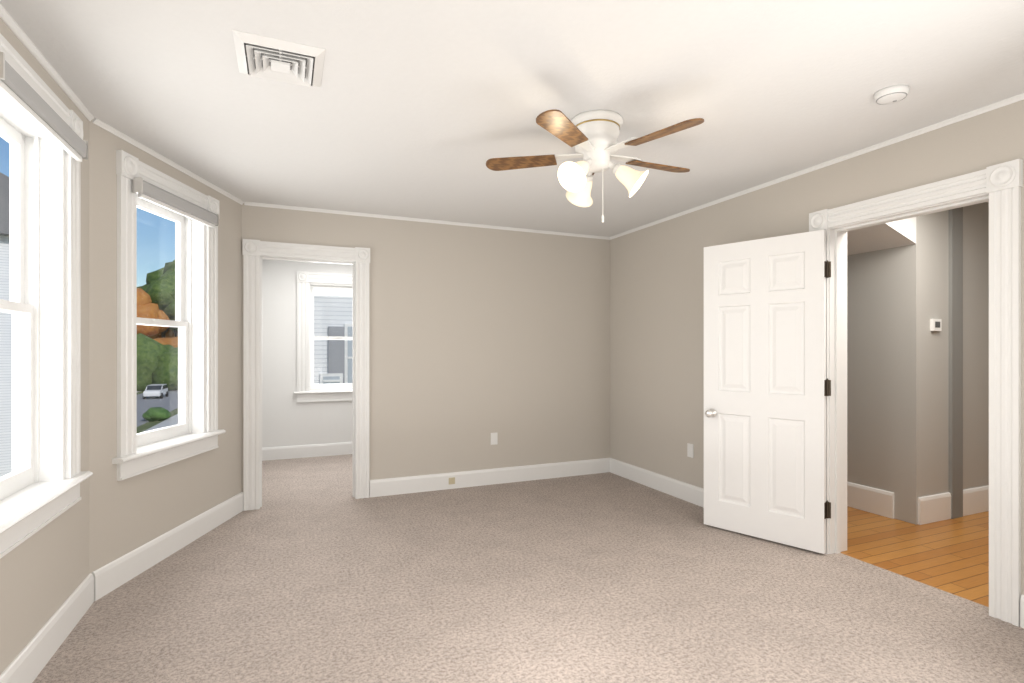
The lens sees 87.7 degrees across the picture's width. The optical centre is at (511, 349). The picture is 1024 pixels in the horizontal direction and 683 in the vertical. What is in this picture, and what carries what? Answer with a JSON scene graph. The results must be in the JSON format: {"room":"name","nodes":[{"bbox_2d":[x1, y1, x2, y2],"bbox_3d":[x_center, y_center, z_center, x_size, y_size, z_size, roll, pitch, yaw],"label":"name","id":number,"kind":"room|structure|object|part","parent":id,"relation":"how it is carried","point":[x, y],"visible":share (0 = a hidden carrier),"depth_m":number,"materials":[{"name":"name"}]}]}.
{"room":"empty bedroom","nodes":[
{"label":"empty bedroom","id":0,"kind":"room"},
{"bbox_2d":[0,18,93,682],"bbox_3d":[-1.492,0.050,0.953,0.178,2.500,4.140,0,0,-23],"label":"wall","id":1,"kind":"structure","parent":0,"point":[44,572],"depth_m":2.29,"materials":[{"name":"beige paint"}]},
{"bbox_2d":[0,33,92,558],"bbox_3d":[-1.957,-0.190,2.071,0.276,1.820,1.060,0,0,-23],"label":"window","id":2,"kind":"structure","parent":1,"relation":"in","point":[41,128],"depth_m":2.37,"materials":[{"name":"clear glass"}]},
{"bbox_3d":[-2.024,-0.189,2.042,0.040,1.408,0.600,0,0,-23],"label":"glass","id":3,"kind":"part","parent":2,"relation":"part of","materials":[{"name":"glass"}]},
{"bbox_3d":[-2.018,-0.179,2.045,0.082,1.538,0.696,0,0,-23],"label":"sash","id":4,"kind":"part","parent":2,"relation":"part of","materials":[{"name":"white wood"}]},
{"bbox_2d":[0,4,93,120],"bbox_3d":[-1.421,-1.188,0.994,0.020,0.024,3.800,0,0,-23],"label":"crown molding","id":5,"kind":"structure","parent":1,"relation":"attached to","point":[18,32],"depth_m":2.18,"materials":[{"name":"white wood"}]},
{"bbox_2d":[89,118,243,600],"bbox_3d":[-2.244,0.050,3.527,0.276,2.500,1.898,0,0,-1],"label":"wall","id":6,"kind":"structure","parent":0,"point":[156,496],"depth_m":3.30,"materials":[{"name":"beige paint"}]},
{"bbox_3d":[-2.310,-0.179,3.426,0.082,1.538,0.696,0,0,-1],"label":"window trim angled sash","id":7,"kind":"part","parent":6,"relation":"part of","materials":[{"name":"white wood"}]},
{"bbox_3d":[-2.316,-0.189,3.426,0.040,1.408,0.600,0,0,-1],"label":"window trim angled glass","id":8,"kind":"part","parent":6,"relation":"part of","materials":[{"name":"clear glass"}]},
{"bbox_3d":[-2.172,-1.188,3.538,0.020,0.024,1.558,0,0,-1],"label":"crown mould","id":9,"kind":"part","parent":6,"relation":"part of","materials":[{"name":"white wood"}]},
{"bbox_3d":[-2.173,1.225,3.539,0.018,0.150,1.564,0,0,-1],"label":"baseboard","id":10,"kind":"part","parent":6,"relation":"part of","materials":[{"name":"white wood"}]},
{"bbox_3d":[-2.200,-0.190,3.428,0.162,1.820,1.060,0,0,-1],"label":"window trim angled casing","id":11,"kind":"part","parent":6,"relation":"part of","materials":[{"name":"white wood"}]},
{"bbox_2d":[262,259,352,447],"bbox_3d":[-0.834,0.050,7.250,5.110,2.500,0.160,0,0,-23],"label":"wall","id":12,"kind":"structure","parent":0,"point":[288,419],"depth_m":6.38,"materials":[{"name":"white paint"}]},
{"bbox_2d":[262,442,352,460],"bbox_3d":[-0.789,1.225,7.173,4.776,0.150,0.018,0,0,-23],"label":"baseboard","id":13,"kind":"structure","parent":12,"relation":"attached to","point":[301,451],"depth_m":6.44,"materials":[{"name":"white wood"}]},
{"bbox_2d":[294,271,352,401],"bbox_3d":[-2.160,-0.160,6.676,1.060,1.580,0.262,0,0,-23],"label":"window","id":14,"kind":"structure","parent":12,"relation":"in","point":[309,284],"depth_m":6.52,"materials":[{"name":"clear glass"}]},
{"bbox_3d":[-2.183,-0.149,6.731,0.696,1.298,0.082,0,0,-23],"label":"sash","id":15,"kind":"part","parent":14,"relation":"part of","materials":[{"name":"white wood"}]},
{"bbox_3d":[-2.186,-0.159,6.736,0.600,1.168,0.040,0,0,-23],"label":"glass","id":16,"kind":"part","parent":14,"relation":"part of","materials":[{"name":"clear glass"}]},
{"bbox_2d":[242,203,609,496],"bbox_3d":[-0.601,0.050,5.075,3.840,2.500,0.168,0,0,-23],"label":"wall","id":17,"kind":"structure","parent":0,"point":[478,336],"depth_m":5.09,"materials":[{"name":"beige paint"}]},
{"bbox_2d":[243,239,369,510],"bbox_3d":[-1.744,0.202,4.572,1.004,2.196,0.203,0,0,-23],"label":"door frame","id":18,"kind":"structure","parent":17,"relation":"attached to","point":[255,252],"depth_m":4.42,"materials":[{"name":"white wood"}]},
{"bbox_2d":[244,202,610,239],"bbox_3d":[-0.558,-1.188,5.000,3.500,0.024,0.020,0,0,-23],"label":"crown molding","id":19,"kind":"structure","parent":17,"relation":"attached to","point":[404,218],"depth_m":4.86,"materials":[{"name":"white wood"}]},
{"bbox_2d":[370,458,609,496],"bbox_3d":[-0.100,1.225,5.195,2.512,0.150,0.018,0,0,-23],"label":"baseboard","id":20,"kind":"structure","parent":17,"relation":"attached to","point":[408,484],"depth_m":5.12,"materials":[{"name":"white wood"}]},
{"bbox_2d":[449,477,454,483],"bbox_3d":[-0.563,1.225,4.986,0.060,0.060,0.005,0,0,-23],"label":"outlet plate","id":21,"kind":"object","parent":20,"relation":"attached to","point":[451,480],"visible":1,"depth_m":4.99,"materials":[{"name":"beige plastic"}]},
{"bbox_2d":[492,434,495,442],"bbox_3d":[-0.173,0.860,5.167,0.032,0.070,0.003,0,0,-23],"label":"socket","id":22,"kind":"object","parent":17,"relation":"attached to","point":[493,435],"depth_m":5.17,"materials":[{"name":"white plastic"}]},
{"bbox_2d":[0,0,1023,236],"bbox_3d":[1.014,-1.260,3.945,7.130,0.120,7.690,0,0,-23],"label":"ceiling","id":23,"kind":"structure","parent":0,"point":[423,109],"depth_m":2.44,"materials":[{"name":"white paint"}]},
{"bbox_2d":[232,29,324,86],"bbox_3d":[-0.960,-1.185,2.211,0.330,0.031,0.330,0,0,-23],"label":"ceiling vent","id":24,"kind":"object","parent":23,"relation":"in","point":[265,57],"visible":1,"depth_m":2.17,"materials":[{"name":"white plastic"}]},
{"bbox_2d":[486,109,703,222],"bbox_3d":[0.490,-0.932,2.815,1.098,0.535,1.148,0,0,-23],"label":"ceiling fan","id":25,"kind":"object","parent":23,"relation":"hanging from","point":[591,136],"visible":1,"depth_m":2.71,"materials":[{"name":"white metal"}]},
{"bbox_3d":[0.473,-0.805,2.776,0.012,0.280,0.011,0,0,-23],"label":"chain","id":26,"kind":"part","parent":25,"relation":"part of","materials":[{"name":"white metal"}]},
{"bbox_2d":[874,84,909,104],"bbox_3d":[1.763,-1.180,2.476,0.136,0.040,0.136,0,0,-23],"label":"smoke detector","id":27,"kind":"object","parent":23,"relation":"attached to","point":[891,94],"visible":1,"depth_m":2.44,"materials":[{"name":"white plastic"}]},
{"bbox_2d":[32,454,1023,682],"bbox_3d":[-0.261,1.360,3.404,4.360,0.120,7.690,0,0,-23],"label":"floor","id":28,"kind":"structure","parent":0,"point":[312,570],"depth_m":2.73,"materials":[{"name":"beige carpet"}]},
{"bbox_2d":[610,100,1023,594],"bbox_3d":[1.746,0.050,4.255,0.160,2.500,7.690,0,0,-23],"label":"wall","id":29,"kind":"structure","parent":0,"point":[656,348],"depth_m":4.53,"materials":[{"name":"beige paint"}]},
{"bbox_2d":[687,443,693,457],"bbox_3d":[1.526,0.860,4.559,0.008,0.115,0.070,0,0,-23],"label":"electrical outlet","id":30,"kind":"object","parent":29,"relation":"attached to","point":[690,450],"visible":1,"depth_m":4.55,"materials":[{"name":"white plastic"}]},
{"bbox_2d":[688,446,691,454],"bbox_3d":[1.524,0.860,4.558,0.003,0.070,0.032,0,0,-23],"label":"socket","id":31,"kind":"object","parent":30,"relation":"attached to","point":[689,447],"depth_m":4.56,"materials":[{"name":"white plastic"}]},
{"bbox_2d":[704,230,830,553],"bbox_3d":[1.719,0.264,3.656,0.050,2.045,0.826,0,0,-44],"label":"door","id":32,"kind":"structure","parent":29,"relation":"in","point":[764,379],"depth_m":3.61,"materials":[{"name":"white wood"}]},
{"bbox_2d":[705,409,716,417],"bbox_3d":[1.476,0.460,3.901,0.174,0.064,0.064,0,0,-44],"label":"door knob","id":33,"kind":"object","parent":32,"relation":"attached to","point":[711,413],"depth_m":3.85,"materials":[{"name":"silver metal"}]},
{"bbox_3d":[1.995,0.248,3.368,0.047,1.637,0.028,0,0,-44],"label":"door hinges","id":34,"kind":"part","parent":32,"relation":"part of","materials":[{"name":"black metal"}]},
{"bbox_2d":[610,93,1023,238],"bbox_3d":[2.075,-1.188,3.249,0.020,0.024,5.260,0,0,-23],"label":"crown molding","id":35,"kind":"structure","parent":29,"relation":"attached to","point":[997,105],"depth_m":3.22,"materials":[{"name":"white wood"}]},
{"bbox_2d":[610,458,1023,627],"bbox_3d":[2.077,1.225,3.249,0.018,0.150,5.266,0,0,-23],"label":"baseboard","id":36,"kind":"structure","parent":29,"relation":"attached to","point":[690,493],"depth_m":4.86,"materials":[{"name":"white wood"}]},
{"bbox_2d":[809,159,1022,626],"bbox_3d":[2.245,0.202,3.030,0.203,2.196,1.089,0,0,-23],"label":"door frame","id":37,"kind":"structure","parent":29,"relation":"attached to","point":[998,186],"depth_m":2.60,"materials":[{"name":"white wood"}]},
{"bbox_2d":[847,248,893,518],"bbox_3d":[2.145,0.050,6.185,0.178,2.500,4.449,0,0,-23],"label":"wall","id":38,"kind":"structure","parent":0,"point":[870,382],"depth_m":4.27,"materials":[{"name":"beige paint"}]},
{"bbox_3d":[2.106,1.200,6.072,0.018,0.200,4.271,0,0,-23],"label":"baseboard","id":39,"kind":"part","parent":38,"relation":"part of","materials":[{"name":"white wood"}]},
{"bbox_2d":[847,217,915,254],"bbox_3d":[1.695,-0.995,5.822,0.970,0.410,4.445,0,0,-23],"label":"ceiling","id":40,"kind":"structure","parent":0,"point":[898,233],"depth_m":4.01,"materials":[{"name":"beige paint"}]},
{"bbox_2d":[840,506,988,606],"bbox_3d":[3.021,1.361,4.797,2.770,0.118,7.690,0,0,-23],"label":"floor","id":41,"kind":"structure","parent":0,"point":[951,556],"depth_m":3.48,"materials":[{"name":"brown wood"}]},
{"bbox_2d":[894,202,988,524],"bbox_3d":[3.783,0.050,4.372,1.740,2.500,0.178,0,0,-23],"label":"wall","id":42,"kind":"structure","parent":0,"point":[922,495],"depth_m":4.08,"materials":[{"name":"beige paint"}]},
{"bbox_2d":[930,319,941,330],"bbox_3d":[3.217,-0.190,4.041,0.100,0.090,0.024,0,0,-23],"label":"thermostat","id":43,"kind":"object","parent":42,"relation":"attached to","point":[935,324],"visible":0.96,"depth_m":4.03,"materials":[{"name":"white plastic"}]},
{"bbox_3d":[3.750,1.200,4.271,1.566,0.200,0.018,0,0,-23],"label":"baseboard","id":44,"kind":"part","parent":42,"relation":"part of","materials":[{"name":"white wood"}]},
{"bbox_2d":[949,207,962,518],"bbox_3d":[3.447,0.050,4.138,0.140,2.500,0.025,0,0,-23],"label":"pipe","id":45,"kind":"object","parent":42,"relation":"attached to","point":[956,353],"depth_m":4.12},
{"label":"outside","id":46,"kind":"structure","parent":0,"visible":0},
{"bbox_2d":[137,391,177,432],"bbox_3d":[-41.027,6.450,96.653,500.000,0.300,450.000,0,0,-23],"label":"lawn","id":47,"kind":"structure","parent":46,"point":[147,425],"depth_m":45.66,"materials":[{"name":"green plant"}]},
{"bbox_2d":[0,235,11,476],"bbox_3d":[-22.474,1.050,21.339,10.000,10.500,8.000,0,0,-43],"label":"neighbor house siding","id":48,"kind":"object","parent":47,"relation":"on","point":[6,325],"depth_m":19.52,"materials":[{"name":"white plastic"}]},
{"bbox_2d":[0,172,9,235],"bbox_3d":[-22.474,-5.700,21.339,11.000,3.000,8.800,0,0,-43],"label":"house roof","id":49,"kind":"structure","parent":48,"relation":"on","point":[5,200],"depth_m":19.23,"materials":[{"name":"grey"}]},
{"bbox_2d":[137,287,169,338],"bbox_3d":[-64.758,-2.314,91.524,10.000,17.228,9.968,0,0,-23],"label":"tree","id":50,"kind":"object","parent":47,"relation":"on","point":[143,307],"depth_m":90.27,"materials":[{"name":"orange plant"}]},
{"bbox_2d":[137,333,173,390],"bbox_3d":[-58.606,2.072,83.808,13.156,9.463,11.473,0,0,-23],"label":"tree","id":51,"kind":"object","parent":47,"relation":"on","point":[147,369],"depth_m":80.38,"materials":[{"name":"green plant"}]},
{"bbox_2d":[142,407,170,420],"bbox_3d":[-31.605,5.781,47.372,2.053,1.318,1.984,0,0,-23],"label":"bush","id":52,"kind":"object","parent":47,"relation":"on","point":[151,413],"depth_m":46.85,"materials":[{"name":"green plant"}]},
{"bbox_2d":[137,267,177,337],"bbox_3d":[-70.270,-5.149,107.048,13.724,22.899,13.446,0,0,-23],"label":"tree","id":53,"kind":"object","parent":47,"relation":"on","point":[152,275],"depth_m":104.88,"materials":[{"name":"green plant"}]},
{"bbox_2d":[137,390,177,426],"bbox_3d":[-45.259,6.285,68.379,9.000,0.030,400.000,0,0,-21],"label":"asphalt","id":54,"kind":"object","parent":47,"relation":"on","point":[144,407],"depth_m":62.44,"materials":[{"name":"grey asphalt"}]},
{"bbox_2d":[143,384,167,398],"bbox_3d":[-46.668,5.418,69.844,2.080,1.694,4.552,0,0,-21],"label":"car","id":55,"kind":"object","parent":54,"relation":"on","point":[153,387],"depth_m":68.81,"materials":[{"name":"white metal"}]},
{"bbox_2d":[137,391,177,431],"bbox_3d":[-45.259,6.275,68.379,14.400,0.050,400.000,0,0,-21],"label":"sidewalk","id":56,"kind":"structure","parent":47,"relation":"on","point":[172,420],"depth_m":45.30,"materials":[{"name":"grey concrete"}]},
{"bbox_2d":[145,260,174,320],"bbox_3d":[-61.650,-5.598,100.643,13.069,23.795,13.229,0,0,-23],"label":"tree","id":57,"kind":"object","parent":47,"relation":"on","point":[165,306],"depth_m":95.35,"materials":[{"name":"green plant"}]},
{"bbox_2d":[152,347,177,389],"bbox_3d":[-52.343,3.212,84.902,11.019,8.058,10.171,0,0,-23],"label":"tree","id":58,"kind":"object","parent":47,"relation":"on","point":[170,378],"depth_m":80.59,"materials":[{"name":"green plant"}]},
{"bbox_2d":[156,329,174,337],"bbox_3d":[-78.779,-1.854,115.683,9.662,16.308,10.095,0,0,-23],"label":"tree","id":59,"kind":"object","parent":47,"relation":"on","point":[168,334],"depth_m":115.63,"materials":[{"name":"orange plant"}]},
{"bbox_2d":[154,336,177,344],"bbox_3d":[-58.260,2.436,90.884,14.773,10.073,12.587,0,0,-23],"label":"tree","id":60,"kind":"object","parent":47,"relation":"on","point":[173,340],"depth_m":88.58,"materials":[{"name":"orange plant"}]},
{"bbox_2d":[314,291,352,383],"bbox_3d":[-1.775,1.550,18.258,13.000,9.500,9.000,0,0,-23],"label":"neighbor house siding","id":61,"kind":"object","parent":47,"relation":"on","point":[340,320],"depth_m":12.30,"materials":[{"name":"white plastic"}]},
{"bbox_2d":[328,326,344,382],"bbox_3d":[-1.054,1.025,13.654,6.930,4.400,0.040,0,0,-23],"label":"shutters","id":62,"kind":"object","parent":61,"relation":"attached to","point":[340,331],"depth_m":12.35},
{"bbox_2d":[320,324,352,383],"bbox_3d":[-1.295,1.025,13.532,6.750,4.540,0.075,0,0,-23],"label":"window frame","id":63,"kind":"object","parent":61,"relation":"attached to","point":[322,375],"depth_m":12.42,"materials":[{"name":"white wood"}]},
{"bbox_2d":[323,327,352,383],"bbox_3d":[-1.288,1.025,13.516,6.610,4.400,0.010,0,0,-23],"label":"window","id":64,"kind":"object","parent":63,"relation":"attached to","point":[350,361],"depth_m":12.45,"materials":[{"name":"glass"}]}
]}

